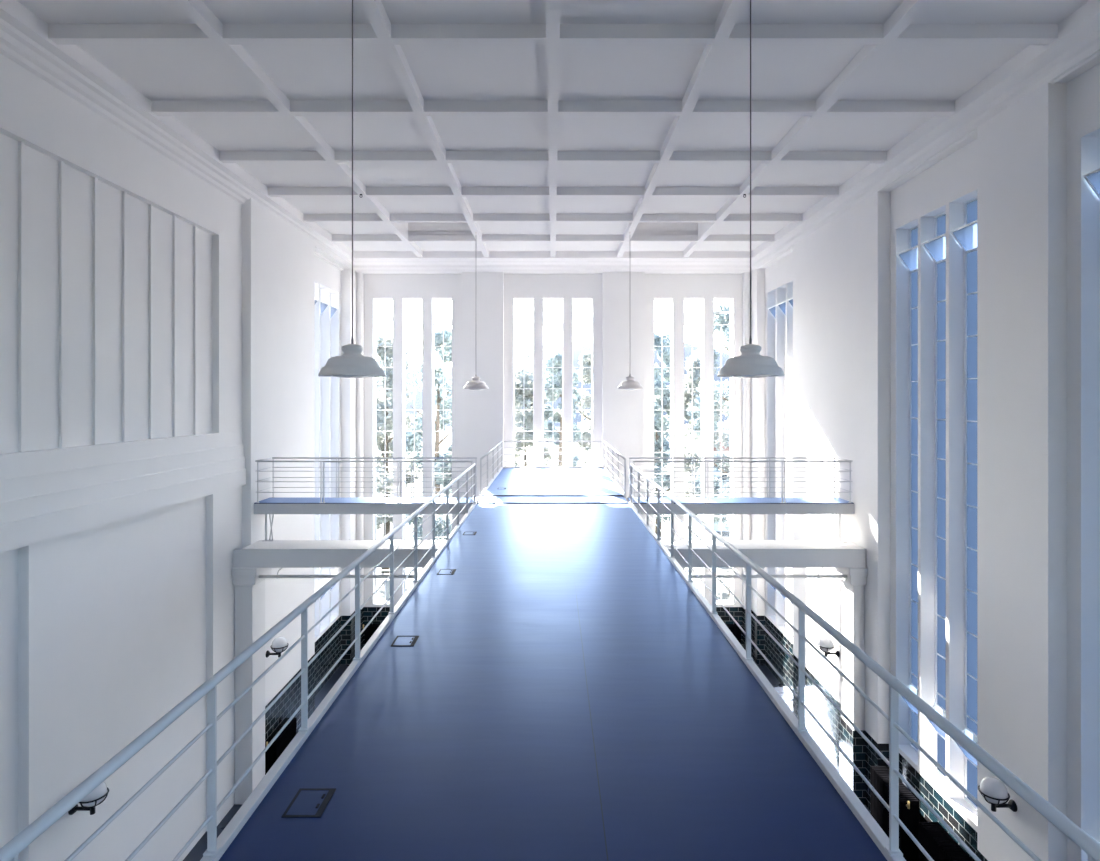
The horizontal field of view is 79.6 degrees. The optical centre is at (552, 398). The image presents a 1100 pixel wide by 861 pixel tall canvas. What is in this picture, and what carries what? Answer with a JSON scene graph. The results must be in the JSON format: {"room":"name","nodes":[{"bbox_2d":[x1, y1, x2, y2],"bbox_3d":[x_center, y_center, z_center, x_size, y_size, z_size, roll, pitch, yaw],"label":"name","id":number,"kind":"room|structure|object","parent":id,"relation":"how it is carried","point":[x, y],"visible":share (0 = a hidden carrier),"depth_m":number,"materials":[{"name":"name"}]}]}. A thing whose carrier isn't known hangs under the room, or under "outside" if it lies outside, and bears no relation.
{"room":"indoor elevated walkway","nodes":[
{"label":"indoor elevated walkway","id":0,"kind":"room"},
{"bbox_2d":[0,53,355,860],"bbox_3d":[-7.675,1.962,9.000,0.790,15.125,32.000,0,0,0],"label":"wall","id":1,"kind":"structure","parent":0,"point":[160,328],"depth_m":12.05,"materials":[{"name":"white paint"}]},
{"bbox_2d":[68,782,108,814],"bbox_3d":[-7.222,6.206,10.280,0.536,0.518,0.432,0,0,0],"label":"wall lamp","id":2,"kind":"object","parent":1,"relation":"attached to","point":[96,797],"visible":0.57,"depth_m":10.21,"materials":[{"name":"glass"}]},
{"bbox_2d":[0,0,355,270],"bbox_3d":[-7.345,-4.910,8.750,0.690,0.620,31.500,0,0,0],"label":"trim","id":3,"kind":"structure","parent":1,"relation":"attached to","point":[24,40],"depth_m":11.13,"materials":[{"name":"paint"}]},
{"bbox_2d":[266,636,288,657],"bbox_3d":[-7.012,6.316,16.800,0.536,0.518,0.432,0,0,0],"label":"wall lamp","id":4,"kind":"object","parent":1,"relation":"attached to","point":[279,644],"visible":0.98,"depth_m":16.70,"materials":[{"name":"glass"}]},
{"bbox_2d":[315,288,337,624],"bbox_3d":[-7.767,1.950,22.025,0.385,11.440,2.830,0,0,0],"label":"window","id":5,"kind":"structure","parent":1,"relation":"in","point":[323,305],"depth_m":22.42,"materials":[{"name":"paint"}]},
{"bbox_2d":[254,497,478,513],"bbox_3d":[-4.580,2.663,16.475,5.360,0.275,0.950,0,0,0],"label":"balcony","id":6,"kind":"object","parent":1,"relation":"attached to","point":[276,505],"visible":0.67,"depth_m":16.00,"materials":[{"name":"white metal"}]},
{"bbox_2d":[255,457,270,490],"bbox_3d":[-7.230,1.886,16.475,0.032,0.782,0.830,0,0,0],"label":"railing","id":7,"kind":"object","parent":6,"relation":"on","point":[270,457],"visible":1,"depth_m":16.50,"materials":[{"name":"white metal"}]},
{"bbox_2d":[257,461,472,502],"bbox_3d":[-4.570,2.010,16.030,5.258,1.030,0.070,0,0,0],"label":"railing","id":8,"kind":"object","parent":6,"relation":"on","point":[258,471],"visible":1,"depth_m":16.02,"materials":[{"name":"white metal"}]},
{"bbox_2d":[272,457,476,497],"bbox_3d":[-4.570,2.010,16.920,5.258,1.030,0.070,0,0,0],"label":"railing","id":9,"kind":"object","parent":6,"relation":"on","point":[273,458],"visible":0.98,"depth_m":16.91,"materials":[{"name":"white metal"}]},
{"bbox_2d":[183,660,870,860],"bbox_3d":[0.000,9.675,8.950,16.200,0.300,32.500,0,0,0],"label":"floor","id":10,"kind":"structure","parent":0,"point":[196,854],"depth_m":20.71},
{"bbox_2d":[232,568,270,803],"bbox_3d":[-7.190,6.732,15.850,0.580,5.585,1.000,0,0,0],"label":"column","id":11,"kind":"structure","parent":10,"relation":"on","point":[249,588],"depth_m":15.50,"materials":[{"name":"paint"}]},
{"bbox_2d":[233,540,865,567],"bbox_3d":[-0.080,3.720,15.880,14.780,0.439,0.960,0,0,0],"label":"beam","id":12,"kind":"structure","parent":11,"relation":"on","point":[276,553],"depth_m":15.42,"materials":[{"name":"paint"}]},
{"bbox_2d":[263,514,273,540],"bbox_3d":[-7.027,3.148,16.310,0.266,0.708,0.140,0,0,0],"label":"strut","id":13,"kind":"object","parent":12,"relation":"on","point":[271,524],"visible":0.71,"depth_m":16.28,"materials":[{"name":"white metal"}]},
{"bbox_2d":[259,568,846,578],"bbox_3d":[0.000,4.095,15.620,13.960,0.317,0.106,0,0,0],"label":"pipe","id":14,"kind":"object","parent":12,"relation":"hanging from","point":[277,576],"visible":0.41,"depth_m":15.59,"materials":[{"name":"metal"}]},
{"bbox_2d":[831,514,842,540],"bbox_3d":[7.010,3.148,16.310,0.260,0.708,0.140,0,0,0],"label":"strut","id":15,"kind":"object","parent":12,"relation":"on","point":[834,524],"visible":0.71,"depth_m":16.28,"materials":[{"name":"white metal"}]},
{"bbox_2d":[265,717,295,774],"bbox_3d":[-7.080,9.045,17.154,0.300,0.960,1.391,0,0,0],"label":"radiator","id":16,"kind":"object","parent":10,"relation":"on","point":[279,745],"visible":0.58,"depth_m":16.85,"materials":[{"name":"black metal"}]},
{"bbox_2d":[363,624,380,643],"bbox_3d":[-5.295,8.880,24.150,3.291,1.290,0.320,0,0,0],"label":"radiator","id":17,"kind":"object","parent":10,"relation":"on","point":[369,631],"visible":0.09,"depth_m":23.99,"materials":[{"name":"black metal"}]},
{"bbox_2d":[725,624,740,643],"bbox_3d":[5.205,8.880,24.150,3.291,1.290,0.320,0,0,0],"label":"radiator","id":18,"kind":"object","parent":10,"relation":"on","point":[736,631],"visible":0.05,"depth_m":23.99,"materials":[{"name":"black metal"}]},
{"bbox_2d":[835,568,867,804],"bbox_3d":[7.114,6.732,15.850,0.428,5.585,1.000,0,0,0],"label":"column","id":19,"kind":"structure","parent":10,"relation":"on","point":[851,742],"depth_m":15.51,"materials":[{"name":"paint"}]},
{"bbox_2d":[871,766,918,860],"bbox_3d":[7.220,8.805,13.934,0.380,1.440,1.391,0,0,0],"label":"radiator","id":20,"kind":"object","parent":10,"relation":"on","point":[908,803],"visible":0.54,"depth_m":13.49,"materials":[{"name":"black metal"}]},
{"bbox_2d":[919,822,973,860],"bbox_3d":[7.220,8.805,12.005,0.380,1.440,1.391,0,0,0],"label":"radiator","id":21,"kind":"object","parent":10,"relation":"on","point":[937,842],"visible":1,"depth_m":12.20,"materials":[{"name":"black metal"}]},
{"bbox_2d":[17,0,1088,256],"bbox_3d":[0.000,-5.500,8.920,16.140,1.000,32.440,0,0,0],"label":"ceiling","id":22,"kind":"structure","parent":0,"point":[552,126],"depth_m":11.24,"materials":[{"name":"paint"}]},
{"bbox_2d":[318,0,385,377],"bbox_3d":[-2.370,-2.624,7.800,0.772,4.751,0.772,0,0,0],"label":"pendant lamp","id":23,"kind":"object","parent":22,"relation":"hanging from","point":[352,364],"visible":1,"depth_m":7.62,"materials":[{"name":"grey metal"}]},
{"bbox_2d":[333,375,371,377],"bbox_3d":[-2.370,-0.283,7.800,0.509,0.068,0.509,0,0,0],"label":"diffuser","id":24,"kind":"object","parent":23,"relation":"attached to","point":[344,376],"depth_m":7.67,"materials":[{"name":"white glass"}]},
{"bbox_2d":[463,232,488,389],"bbox_3d":[-2.310,-2.638,19.800,0.772,4.723,0.772,0,0,0],"label":"pendant lamp","id":25,"kind":"object","parent":22,"relation":"hanging from","point":[475,384],"visible":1,"depth_m":19.56,"materials":[{"name":"white metal"}]},
{"bbox_2d":[617,232,642,389],"bbox_3d":[2.310,-2.638,19.800,0.772,4.723,0.772,0,0,0],"label":"pendant lamp","id":26,"kind":"object","parent":22,"relation":"hanging from","point":[629,384],"visible":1,"depth_m":19.56,"materials":[{"name":"white metal"}]},
{"bbox_2d":[717,0,784,377],"bbox_3d":[2.335,-2.624,7.800,0.772,4.751,0.772,0,0,0],"label":"pendant lamp","id":27,"kind":"object","parent":22,"relation":"hanging from","point":[750,364],"visible":1,"depth_m":7.62,"materials":[{"name":"white metal"}]},
{"bbox_2d":[731,375,769,377],"bbox_3d":[2.335,-0.283,7.800,0.509,0.068,0.509,0,0,0],"label":"diffuser","id":28,"kind":"object","parent":27,"relation":"attached to","point":[740,376],"depth_m":7.67,"materials":[{"name":"white glass"}]},
{"bbox_2d":[200,467,905,860],"bbox_3d":[0.000,2.683,10.085,3.800,0.405,28.170,0,0,0],"label":"walkway","id":29,"kind":"object","parent":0,"point":[565,693],"visible":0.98,"depth_m":5.09,"materials":[{"name":"blue metal"}]},
{"bbox_2d":[0,463,475,860],"bbox_3d":[-1.865,2.003,6.965,0.070,0.954,17.506,0,0,0],"label":"railing","id":30,"kind":"object","parent":29,"relation":"on","point":[10,851],"visible":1,"depth_m":3.61,"materials":[{"name":"white metal"}]},
{"bbox_2d":[281,788,335,817],"bbox_3d":[-1.520,2.520,4.125,0.236,0.008,0.290,0,0,0],"label":"outlet box","id":31,"kind":"object","parent":29,"relation":"on","point":[307,802],"visible":1,"depth_m":4.11,"materials":[{"name":"metal"}]},
{"bbox_2d":[391,636,418,645],"bbox_3d":[-1.540,2.520,6.880,0.236,0.008,0.290,0,0,0],"label":"outlet box","id":32,"kind":"object","parent":29,"relation":"on","point":[399,640],"visible":1,"depth_m":6.86,"materials":[{"name":"metal"}]},
{"bbox_2d":[437,569,455,574],"bbox_3d":[-1.550,2.520,9.630,0.236,0.008,0.290,0,0,0],"label":"outlet box","id":33,"kind":"object","parent":29,"relation":"on","point":[441,571],"visible":1,"depth_m":9.60,"materials":[{"name":"metal"}]},
{"bbox_2d":[463,532,476,534],"bbox_3d":[-1.560,2.520,12.390,0.236,0.008,0.290,0,0,0],"label":"outlet box","id":34,"kind":"object","parent":29,"relation":"on","point":[464,533],"visible":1,"depth_m":12.37,"materials":[{"name":"metal"}]},
{"bbox_2d":[480,441,502,494],"bbox_3d":[-1.865,2.003,20.575,0.070,0.954,7.110,0,0,0],"label":"railing","id":35,"kind":"object","parent":29,"relation":"on","point":[501,442],"visible":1,"depth_m":20.57,"materials":[{"name":"white metal"}]},
{"bbox_2d":[504,441,601,466],"bbox_3d":[0.000,2.003,24.125,3.580,0.954,0.070,0,0,0],"label":"railing","id":36,"kind":"object","parent":29,"relation":"on","point":[570,447],"visible":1,"depth_m":24.11,"materials":[{"name":"white metal"}]},
{"bbox_2d":[603,441,625,494],"bbox_3d":[1.865,2.003,20.555,0.070,0.954,7.070,0,0,0],"label":"railing","id":37,"kind":"object","parent":29,"relation":"on","point":[607,444],"visible":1,"depth_m":20.35,"materials":[{"name":"white metal"}]},
{"bbox_2d":[630,463,1099,860],"bbox_3d":[1.865,2.003,6.965,0.070,0.954,17.506,0,0,0],"label":"railing","id":38,"kind":"object","parent":29,"relation":"on","point":[1053,815],"visible":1,"depth_m":3.69,"materials":[{"name":"white metal"}]},
{"bbox_2d":[356,272,750,650],"bbox_3d":[0.000,1.962,24.740,16.140,15.125,0.800,0,0,0],"label":"wall","id":39,"kind":"structure","parent":0,"point":[482,302],"depth_m":24.68,"materials":[{"name":"white paint"}]},
{"bbox_2d":[374,299,451,601],"bbox_3d":[-5.258,1.950,24.837,2.945,11.440,0.385,0,0,0],"label":"window","id":40,"kind":"structure","parent":39,"relation":"in","point":[405,300],"depth_m":24.98,"materials":[{"name":"paint"}]},
{"bbox_2d":[353,251,751,271],"bbox_3d":[0.000,-4.960,23.870,14.600,0.520,1.260,0,0,0],"label":"trim","id":41,"kind":"structure","parent":39,"relation":"attached to","point":[366,261],"depth_m":23.65,"materials":[{"name":"paint"}]},
{"bbox_2d":[514,299,591,466],"bbox_3d":[0.000,1.950,24.837,2.970,11.440,0.385,0,0,0],"label":"window","id":42,"kind":"structure","parent":39,"relation":"in","point":[514,299],"depth_m":24.96,"materials":[{"name":"paint"}]},
{"bbox_2d":[654,299,732,601],"bbox_3d":[5.268,1.950,24.837,2.965,11.440,0.385,0,0,0],"label":"window","id":43,"kind":"structure","parent":39,"relation":"in","point":[670,300],"depth_m":24.98,"materials":[{"name":"paint"}]},
{"bbox_2d":[751,49,1099,860],"bbox_3d":[7.700,1.962,9.000,0.740,15.125,32.000,0,0,0],"label":"wall","id":44,"kind":"structure","parent":0,"point":[1038,216],"depth_m":12.68,"materials":[{"name":"white paint"}]},
{"bbox_2d":[627,497,853,513],"bbox_3d":[4.605,2.663,16.475,5.410,0.275,0.950,0,0,0],"label":"balcony","id":45,"kind":"object","parent":44,"relation":"attached to","point":[716,505],"visible":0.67,"depth_m":16.00,"materials":[{"name":"white metal"}]},
{"bbox_2d":[629,457,835,497],"bbox_3d":[4.595,2.010,16.920,5.308,1.030,0.070,0,0,0],"label":"railing","id":46,"kind":"object","parent":45,"relation":"on","point":[692,458],"visible":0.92,"depth_m":16.91,"materials":[{"name":"white metal"}]},
{"bbox_2d":[633,461,850,502],"bbox_3d":[4.595,2.010,16.030,5.308,1.030,0.070,0,0,0],"label":"railing","id":47,"kind":"object","parent":45,"relation":"on","point":[634,471],"visible":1,"depth_m":16.02,"materials":[{"name":"white metal"}]},
{"bbox_2d":[837,457,852,490],"bbox_3d":[7.280,1.886,16.475,0.032,0.782,0.830,0,0,0],"label":"railing","id":48,"kind":"object","parent":45,"relation":"on","point":[837,457],"visible":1,"depth_m":16.49,"materials":[{"name":"white metal"}]},
{"bbox_2d":[768,288,792,624],"bbox_3d":[7.767,1.950,22.025,0.385,11.440,2.830,0,0,0],"label":"window","id":49,"kind":"structure","parent":44,"relation":"in","point":[782,305],"depth_m":22.42,"materials":[{"name":"paint"}]},
{"bbox_2d":[817,636,839,656],"bbox_3d":[7.062,6.366,16.950,0.536,0.518,0.432,0,0,0],"label":"wall lamp","id":50,"kind":"object","parent":44,"relation":"attached to","point":[825,643],"visible":0.98,"depth_m":16.86,"materials":[{"name":"metal"}]},
{"bbox_2d":[749,0,1099,271],"bbox_3d":[7.200,-4.940,8.750,0.400,0.560,31.500,0,0,0],"label":"trim","id":51,"kind":"structure","parent":44,"relation":"attached to","point":[1078,38],"depth_m":11.42,"materials":[{"name":"paint"}]},
{"bbox_2d":[897,197,976,810],"bbox_3d":[7.767,1.950,13.225,0.385,11.440,2.830,0,0,0],"label":"window","id":52,"kind":"structure","parent":44,"relation":"in","point":[966,235],"depth_m":13.44,"materials":[{"name":"paint"}]},
{"bbox_2d":[978,777,1016,811],"bbox_3d":[7.062,6.296,10.500,0.536,0.518,0.432,0,0,0],"label":"wall lamp","id":53,"kind":"object","parent":44,"relation":"attached to","point":[994,792],"visible":1,"depth_m":10.42,"materials":[{"name":"glass"}]},
{"label":"outside","id":54,"kind":"structure","parent":0,"visible":0},
{"bbox_2d":[376,427,976,743],"bbox_3d":[0.000,10.035,125.000,300.000,0.380,410.000,0,0,0],"label":"ground","id":55,"kind":"structure","parent":54,"point":[383,593],"depth_m":49.80,"materials":[{"name":"white"}]},
{"bbox_2d":[376,332,421,574],"bbox_3d":[-9.269,3.054,37.276,3.462,13.557,4.356,0,0,-40],"label":"tree","id":56,"kind":"object","parent":55,"relation":"on","point":[384,440],"visible":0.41,"depth_m":36.42,"materials":[{"name":"green plant"}]},
{"bbox_2d":[406,325,451,539],"bbox_3d":[-5.869,2.972,33.995,3.860,13.719,4.277,0,0,27],"label":"tree","id":57,"kind":"object","parent":55,"relation":"on","point":[438,332],"visible":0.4,"depth_m":33.54,"materials":[{"name":"green plant"}]},
{"bbox_2d":[515,349,554,466],"bbox_3d":[-1.825,3.235,43.798,5.149,13.196,4.723,0,0,0],"label":"tree","id":58,"kind":"object","parent":55,"relation":"on","point":[523,377],"visible":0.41,"depth_m":43.19,"materials":[{"name":"green plant"}]},
{"bbox_2d":[544,351,582,466],"bbox_3d":[0.278,3.600,36.062,2.832,12.465,2.880,0,0,15],"label":"tree","id":59,"kind":"object","parent":55,"relation":"on","point":[552,384],"visible":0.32,"depth_m":35.80,"materials":[{"name":"green plant"}]},
{"bbox_2d":[573,351,590,466],"bbox_3d":[2.915,3.214,42.383,4.238,13.237,4.404,0,0,0],"label":"tree","id":60,"kind":"object","parent":55,"relation":"on","point":[585,359],"visible":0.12,"depth_m":41.80,"materials":[{"name":"green plant"}]},
{"bbox_2d":[654,330,684,538],"bbox_3d":[5.867,2.877,37.977,3.313,13.910,4.136,0,0,30],"label":"tree","id":61,"kind":"object","parent":55,"relation":"on","point":[666,336],"visible":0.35,"depth_m":37.63,"materials":[{"name":"green plant"}]},
{"bbox_2d":[684,345,729,515],"bbox_3d":[9.608,3.085,41.640,4.043,13.493,4.664,0,0,0],"label":"tree","id":62,"kind":"object","parent":55,"relation":"on","point":[696,354],"visible":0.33,"depth_m":41.46,"materials":[{"name":"green plant"}]},
{"bbox_2d":[686,301,729,595],"bbox_3d":[9.073,2.275,33.037,4.705,15.114,4.331,0,0,-40],"label":"tree","id":63,"kind":"object","parent":55,"relation":"on","point":[719,318],"visible":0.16,"depth_m":33.03,"materials":[{"name":"green plant"}]},
{"bbox_2d":[688,419,729,530],"bbox_3d":[15.500,5.525,52.000,8.800,8.600,6.600,0,0,0],"label":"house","id":64,"kind":"structure","parent":55,"relation":"on","point":[716,527],"depth_m":49.00,"materials":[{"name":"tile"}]},
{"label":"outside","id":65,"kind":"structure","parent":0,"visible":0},
{"bbox_2d":[376,339,729,426],"bbox_3d":[0.000,-11.836,295.000,660.000,44.722,130.000,0,0,0],"label":"hill","id":66,"kind":"structure","parent":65,"point":[577,351],"depth_m":280.70,"materials":[{"name":"white"}]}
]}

